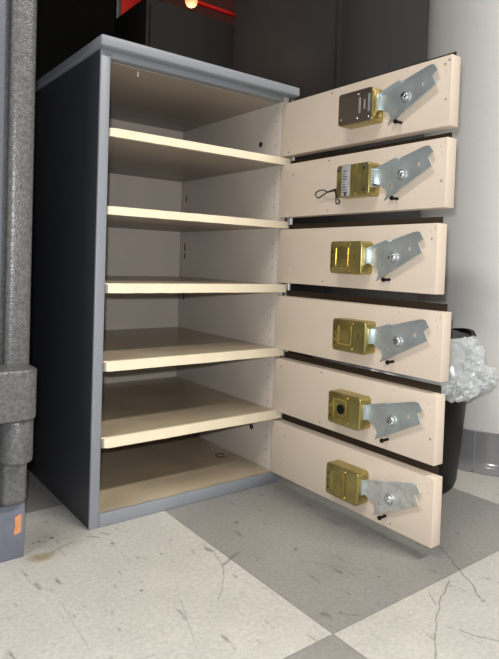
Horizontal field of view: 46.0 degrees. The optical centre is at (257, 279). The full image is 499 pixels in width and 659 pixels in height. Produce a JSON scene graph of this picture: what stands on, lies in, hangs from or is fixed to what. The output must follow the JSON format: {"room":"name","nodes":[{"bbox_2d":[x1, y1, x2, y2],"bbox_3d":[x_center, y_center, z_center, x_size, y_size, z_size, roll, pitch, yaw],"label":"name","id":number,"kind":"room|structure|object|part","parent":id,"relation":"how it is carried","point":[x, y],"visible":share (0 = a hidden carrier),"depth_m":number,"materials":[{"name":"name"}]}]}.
{"room":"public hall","nodes":[
{"label":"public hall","id":0,"kind":"room"},
{"bbox_2d":[0,418,498,658],"bbox_3d":[0.175,0.358,0.392,4.600,0.050,5.000,1,2,-38],"label":"floor","id":1,"kind":"structure","parent":0,"point":[280,569],"depth_m":0.62,"materials":[{"name":"tile"}]},
{"bbox_2d":[0,0,36,562],"bbox_3d":[-0.704,-0.380,0.653,0.718,1.350,0.690,1,2,-38],"label":"post","id":2,"kind":"object","parent":1,"relation":"on","point":[18,18],"visible":1,"depth_m":0.63,"materials":[{"name":"grey metal"}]},
{"bbox_3d":[-0.516,-0.392,0.418,0.645,1.200,0.010,1,2,-38],"label":"door","id":3,"kind":"part","parent":2,"relation":"part of","materials":[{"name":"grey metal"}]},
{"bbox_2d":[35,0,114,81],"bbox_3d":[-0.898,-0.529,1.276,1.064,1.600,0.415,1,2,-38],"label":"cabinet","id":4,"kind":"object","parent":1,"relation":"on","point":[64,27],"visible":0.02,"depth_m":1.36,"materials":[{"name":"black metal"}]},
{"bbox_2d":[114,0,120,36],"bbox_3d":[-0.346,-0.516,1.441,0.012,1.600,0.012,1,2,-38],"label":"post","id":5,"kind":"object","parent":1,"relation":"on","point":[117,2],"visible":0.02,"depth_m":1.43,"materials":[{"name":"black"}]},
{"bbox_2d":[115,0,233,69],"bbox_3d":[-0.202,-0.150,1.364,0.224,0.883,0.158,1,2,-38],"label":"base cabinet","id":6,"kind":"object","parent":1,"relation":"on","point":[157,24],"visible":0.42,"depth_m":1.28,"materials":[{"name":"black metal"}]},
{"bbox_3d":[-0.155,-0.155,1.302,0.208,0.840,0.003,1,2,-38],"label":"panel","id":7,"kind":"part","parent":6,"relation":"part of","materials":[{"name":"black metal"}]},
{"bbox_2d":[121,0,234,24],"bbox_3d":[-0.136,-0.598,1.923,0.860,1.750,0.195,1,2,-38],"label":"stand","id":8,"kind":"object","parent":1,"relation":"on","point":[221,10],"visible":0.02,"depth_m":1.94,"materials":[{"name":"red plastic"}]},
{"bbox_3d":[-0.424,-0.978,1.765,0.205,1.000,0.020,1,2,-38],"label":"panel","id":9,"kind":"part","parent":8,"relation":"part of","materials":[{"name":"red plastic"}]},
{"bbox_3d":[-0.086,-0.975,2.025,0.642,1.000,0.020,1,2,-38],"label":"panel","id":10,"kind":"part","parent":8,"relation":"part of","materials":[{"name":"red"}]},
{"bbox_3d":[-0.017,-0.827,1.886,0.700,0.009,0.012,1,2,-38],"label":"rail","id":11,"kind":"part","parent":8,"relation":"part of","materials":[{"name":"red plastic"}]},
{"bbox_2d":[27,34,460,547],"bbox_3d":[-0.079,0.010,0.818,0.319,0.604,0.595,1,2,-38],"label":"base cabinet","id":12,"kind":"object","parent":1,"relation":"on","point":[166,185],"visible":0.99,"depth_m":0.82,"materials":[{"name":"grey wood"}]},
{"bbox_3d":[-0.287,0.009,0.843,0.012,0.590,0.298,1,2,-38],"label":"panel","id":13,"kind":"part","parent":12,"relation":"part of","materials":[{"name":"grey wood"}]},
{"bbox_3d":[-0.262,0.004,1.048,0.277,0.590,0.004,1,2,-38],"label":"panel","id":14,"kind":"part","parent":12,"relation":"part of","materials":[{"name":"paint"}]},
{"bbox_3d":[-0.156,-0.291,0.918,0.315,0.014,0.316,1,2,-38],"label":"lid","id":15,"kind":"part","parent":12,"relation":"part of","materials":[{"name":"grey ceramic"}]},
{"bbox_2d":[99,433,269,513],"bbox_3d":[-0.179,0.290,0.936,0.276,0.007,0.298,1,2,-38],"label":"shelf","id":16,"kind":"object","parent":12,"relation":"attached to","point":[149,477],"depth_m":0.89,"materials":[{"name":"beige paint"}]},
{"bbox_2d":[101,376,271,437],"bbox_3d":[-0.176,0.199,0.934,0.276,0.013,0.297,1,2,-38],"label":"shelf","id":17,"kind":"object","parent":12,"relation":"attached to","point":[132,406],"depth_m":0.90,"materials":[{"name":"beige paint"}]},
{"bbox_2d":[105,276,268,283],"bbox_3d":[-0.170,0.006,0.928,0.276,0.012,0.297,1,2,-38],"label":"shelf","id":18,"kind":"object","parent":12,"relation":"attached to","point":[108,279],"depth_m":0.93,"materials":[{"name":"beige paint"}]},
{"bbox_3d":[-0.086,0.303,0.828,0.291,0.017,0.014,1,2,-38],"label":"rail","id":19,"kind":"part","parent":12,"relation":"part of","materials":[{"name":"grey wood"}]},
{"bbox_2d":[103,327,274,360],"bbox_3d":[-0.173,0.103,0.931,0.276,0.012,0.297,1,2,-38],"label":"shelf","id":20,"kind":"object","parent":12,"relation":"attached to","point":[119,343],"depth_m":0.90,"materials":[{"name":"beige paint"}]},
{"bbox_2d":[106,215,273,231],"bbox_3d":[-0.166,-0.090,0.925,0.276,0.010,0.297,1,2,-38],"label":"shelf","id":21,"kind":"object","parent":12,"relation":"attached to","point":[114,223],"depth_m":0.87,"materials":[{"name":"beige paint"}]},
{"bbox_2d":[108,137,278,181],"bbox_3d":[-0.163,-0.185,0.923,0.276,0.010,0.297,1,2,-38],"label":"shelf","id":22,"kind":"object","parent":12,"relation":"attached to","point":[130,159],"depth_m":0.89,"materials":[{"name":"beige paint"}]},
{"bbox_3d":[-0.165,-0.280,0.926,0.277,0.008,0.283,1,2,-38],"label":"ceiling panel","id":23,"kind":"part","parent":12,"relation":"part of","materials":[{"name":"beige wood"}]},
{"bbox_3d":[-0.074,-0.274,0.808,0.277,0.008,0.014,1,2,-38],"label":"rail","id":24,"kind":"part","parent":12,"relation":"part of","materials":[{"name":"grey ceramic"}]},
{"bbox_3d":[-0.057,0.011,1.021,0.014,0.590,0.297,1,2,-38],"label":"panel","id":25,"kind":"part","parent":12,"relation":"part of","materials":[{"name":"paint"}]},
{"bbox_2d":[315,189,339,203],"bbox_3d":[0.096,-0.111,0.792,0.008,0.024,0.068,1,2,-22],"label":"cord","id":26,"kind":"object","parent":12,"relation":"hanging from","point":[333,190],"visible":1,"depth_m":0.79,"materials":[{"name":"black plastic"}]},
{"bbox_3d":[0.117,0.262,0.793,0.017,0.080,0.294,1,2,-38],"label":"door","id":27,"kind":"part","parent":12,"relation":"part of","materials":[{"name":"beige wood"}]},
{"bbox_3d":[0.120,0.166,0.789,0.017,0.081,0.294,1,2,-37],"label":"door","id":28,"kind":"part","parent":12,"relation":"part of","materials":[{"name":"beige wood"}]},
{"bbox_3d":[0.124,0.257,0.799,0.002,0.088,0.282,1,2,-38],"label":"panel","id":29,"kind":"part","parent":12,"relation":"part of","materials":[{"name":"brown wood"}]},
{"bbox_3d":[0.122,-0.029,0.780,0.017,0.080,0.294,1,2,-35],"label":"door","id":30,"kind":"part","parent":12,"relation":"part of","materials":[{"name":"beige wood"}]},
{"bbox_3d":[0.127,0.162,0.796,0.002,0.088,0.282,1,2,-37],"label":"panel","id":31,"kind":"part","parent":12,"relation":"part of","materials":[{"name":"brown wood"}]},
{"bbox_3d":[0.125,0.071,0.788,0.017,0.080,0.294,1,2,-38],"label":"door","id":32,"kind":"part","parent":12,"relation":"part of","materials":[{"name":"beige wood"}]},
{"bbox_3d":[0.129,-0.034,0.787,0.002,0.088,0.282,1,2,-35],"label":"panel","id":33,"kind":"part","parent":12,"relation":"part of","materials":[{"name":"black"}]},
{"bbox_3d":[0.132,0.066,0.795,0.002,0.088,0.282,1,2,-38],"label":"panel","id":34,"kind":"part","parent":12,"relation":"part of","materials":[{"name":"brown wood"}]},
{"bbox_3d":[0.130,-0.127,0.781,0.017,0.079,0.294,1,2,-37],"label":"door","id":35,"kind":"part","parent":12,"relation":"part of","materials":[{"name":"beige wood"}]},
{"bbox_3d":[0.134,-0.219,0.779,0.017,0.079,0.294,1,2,-38],"label":"door","id":36,"kind":"part","parent":12,"relation":"part of","materials":[{"name":"beige wood"}]},
{"bbox_3d":[0.136,-0.132,0.788,0.002,0.086,0.282,1,2,-37],"label":"panel","id":37,"kind":"part","parent":12,"relation":"part of","materials":[{"name":"black"}]},
{"bbox_3d":[0.140,-0.223,0.786,0.002,0.087,0.282,1,2,-38],"label":"panel","id":38,"kind":"part","parent":12,"relation":"part of","materials":[{"name":"black"}]},
{"bbox_2d":[385,493,393,504],"bbox_3d":[0.162,0.265,0.712,0.010,0.014,0.014,1,2,-38],"label":"screw","id":39,"kind":"object","parent":12,"relation":"in","point":[389,497],"depth_m":0.71,"materials":[{"name":"silver metal"}]},
{"bbox_3d":[0.159,0.265,0.707,0.005,0.059,0.083,1,2,-38],"label":"lever plate","id":40,"kind":"part","parent":12,"relation":"part of","materials":[{"name":"metal"}]},
{"bbox_2d":[388,415,395,426],"bbox_3d":[0.165,0.170,0.708,0.010,0.014,0.014,1,2,-37],"label":"screw","id":41,"kind":"object","parent":12,"relation":"in","point":[391,418],"depth_m":0.70,"materials":[{"name":"silver metal"}]},
{"bbox_2d":[390,251,397,262],"bbox_3d":[0.164,-0.026,0.697,0.010,0.014,0.014,1,2,-35],"label":"screw","id":42,"kind":"object","parent":12,"relation":"in","point":[393,254],"depth_m":0.69,"materials":[{"name":"silver metal"}]},
{"bbox_3d":[0.161,0.169,0.704,0.005,0.059,0.083,1,2,-37],"label":"lever plate","id":43,"kind":"part","parent":12,"relation":"part of","materials":[{"name":"metal"}]},
{"bbox_3d":[0.161,-0.026,0.693,0.005,0.059,0.083,1,2,-35],"label":"lever plate","id":44,"kind":"part","parent":12,"relation":"part of","materials":[{"name":"metal"}]},
{"bbox_2d":[394,336,401,346],"bbox_3d":[0.171,0.074,0.708,0.010,0.014,0.014,1,2,-38],"label":"screw","id":45,"kind":"object","parent":12,"relation":"in","point":[397,339],"depth_m":0.70,"materials":[{"name":"silver metal"}]},
{"bbox_3d":[0.168,0.074,0.704,0.005,0.059,0.083,1,2,-38],"label":"lever plate","id":46,"kind":"part","parent":12,"relation":"part of","materials":[{"name":"metal"}]},
{"bbox_2d":[398,169,406,179],"bbox_3d":[0.175,-0.124,0.700,0.010,0.014,0.014,1,2,-37],"label":"screw","id":47,"kind":"object","parent":12,"relation":"in","point":[402,173],"depth_m":0.69,"materials":[{"name":"silver metal"}]},
{"bbox_3d":[0.171,-0.124,0.696,0.005,0.059,0.083,1,2,-37],"label":"lever plate","id":48,"kind":"part","parent":12,"relation":"part of","materials":[{"name":"silver metal"}]},
{"bbox_2d":[401,91,410,102],"bbox_3d":[0.179,-0.216,0.698,0.010,0.014,0.014,1,2,-38],"label":"screw","id":49,"kind":"object","parent":12,"relation":"in","point":[405,95],"depth_m":0.69,"materials":[{"name":"silver metal"}]},
{"bbox_3d":[0.176,-0.216,0.694,0.005,0.059,0.083,1,2,-38],"label":"lever plate","id":50,"kind":"part","parent":12,"relation":"part of","materials":[{"name":"silver metal"}]},
{"bbox_2d":[233,0,429,356],"bbox_3d":[0.362,-0.278,1.891,0.791,1.146,0.458,1,2,-38],"label":"base cabinet","id":51,"kind":"object","parent":1,"relation":"on","point":[310,46],"visible":0.06,"depth_m":1.57,"materials":[{"name":"grey wood"}]},
{"bbox_3d":[0.344,-0.295,1.597,0.383,1.075,0.016,1,2,-38],"label":"cupboard door","id":52,"kind":"part","parent":51,"relation":"part of","materials":[{"name":"beige wood"}]},
{"bbox_2d":[436,328,475,492],"bbox_3d":[0.222,0.197,0.948,0.236,0.242,0.235,1,2,-38],"label":"waste bin","id":53,"kind":"object","parent":1,"relation":"on","point":[454,415],"visible":0.11,"depth_m":0.87,"materials":[{"name":"black plastic"}]},
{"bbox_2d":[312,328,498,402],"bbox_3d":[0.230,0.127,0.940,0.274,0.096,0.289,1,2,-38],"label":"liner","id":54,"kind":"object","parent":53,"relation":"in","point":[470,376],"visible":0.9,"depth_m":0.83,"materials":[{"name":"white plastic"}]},
{"bbox_3d":[0.331,0.094,0.944,0.026,0.028,0.124,2,2,0],"label":"handle","id":55,"kind":"part","parent":53,"relation":"part of","materials":[{"name":"black plastic"}]},
{"bbox_2d":[417,0,498,468],"bbox_3d":[0.487,-0.903,1.082,0.298,2.450,0.298,1,2,-38],"label":"wall","id":56,"kind":"structure","parent":0,"point":[469,28],"depth_m":0.99,"materials":[{"name":"white paint"}]},
{"bbox_2d":[458,428,498,476],"bbox_3d":[0.448,0.287,1.117,0.330,0.066,0.330,1,2,-38],"label":"baseboard","id":57,"kind":"structure","parent":56,"relation":"attached to","point":[486,459],"depth_m":0.98,"materials":[{"name":"grey plastic"}]},
{"bbox_3d":[0.258,-2.140,0.319,4.600,0.050,5.000,1,2,-38],"label":"ceiling","id":58,"kind":"structure","parent":0,"visible":0},
{"bbox_2d":[185,0,197,7],"bbox_3d":[-0.153,-1.443,1.545,0.033,1.440,0.033,1,2,-38],"label":"hanging bulb","id":59,"kind":"object","parent":58,"relation":"hanging from","point":[190,3],"visible":1,"depth_m":1.56,"materials":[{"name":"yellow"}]}
]}

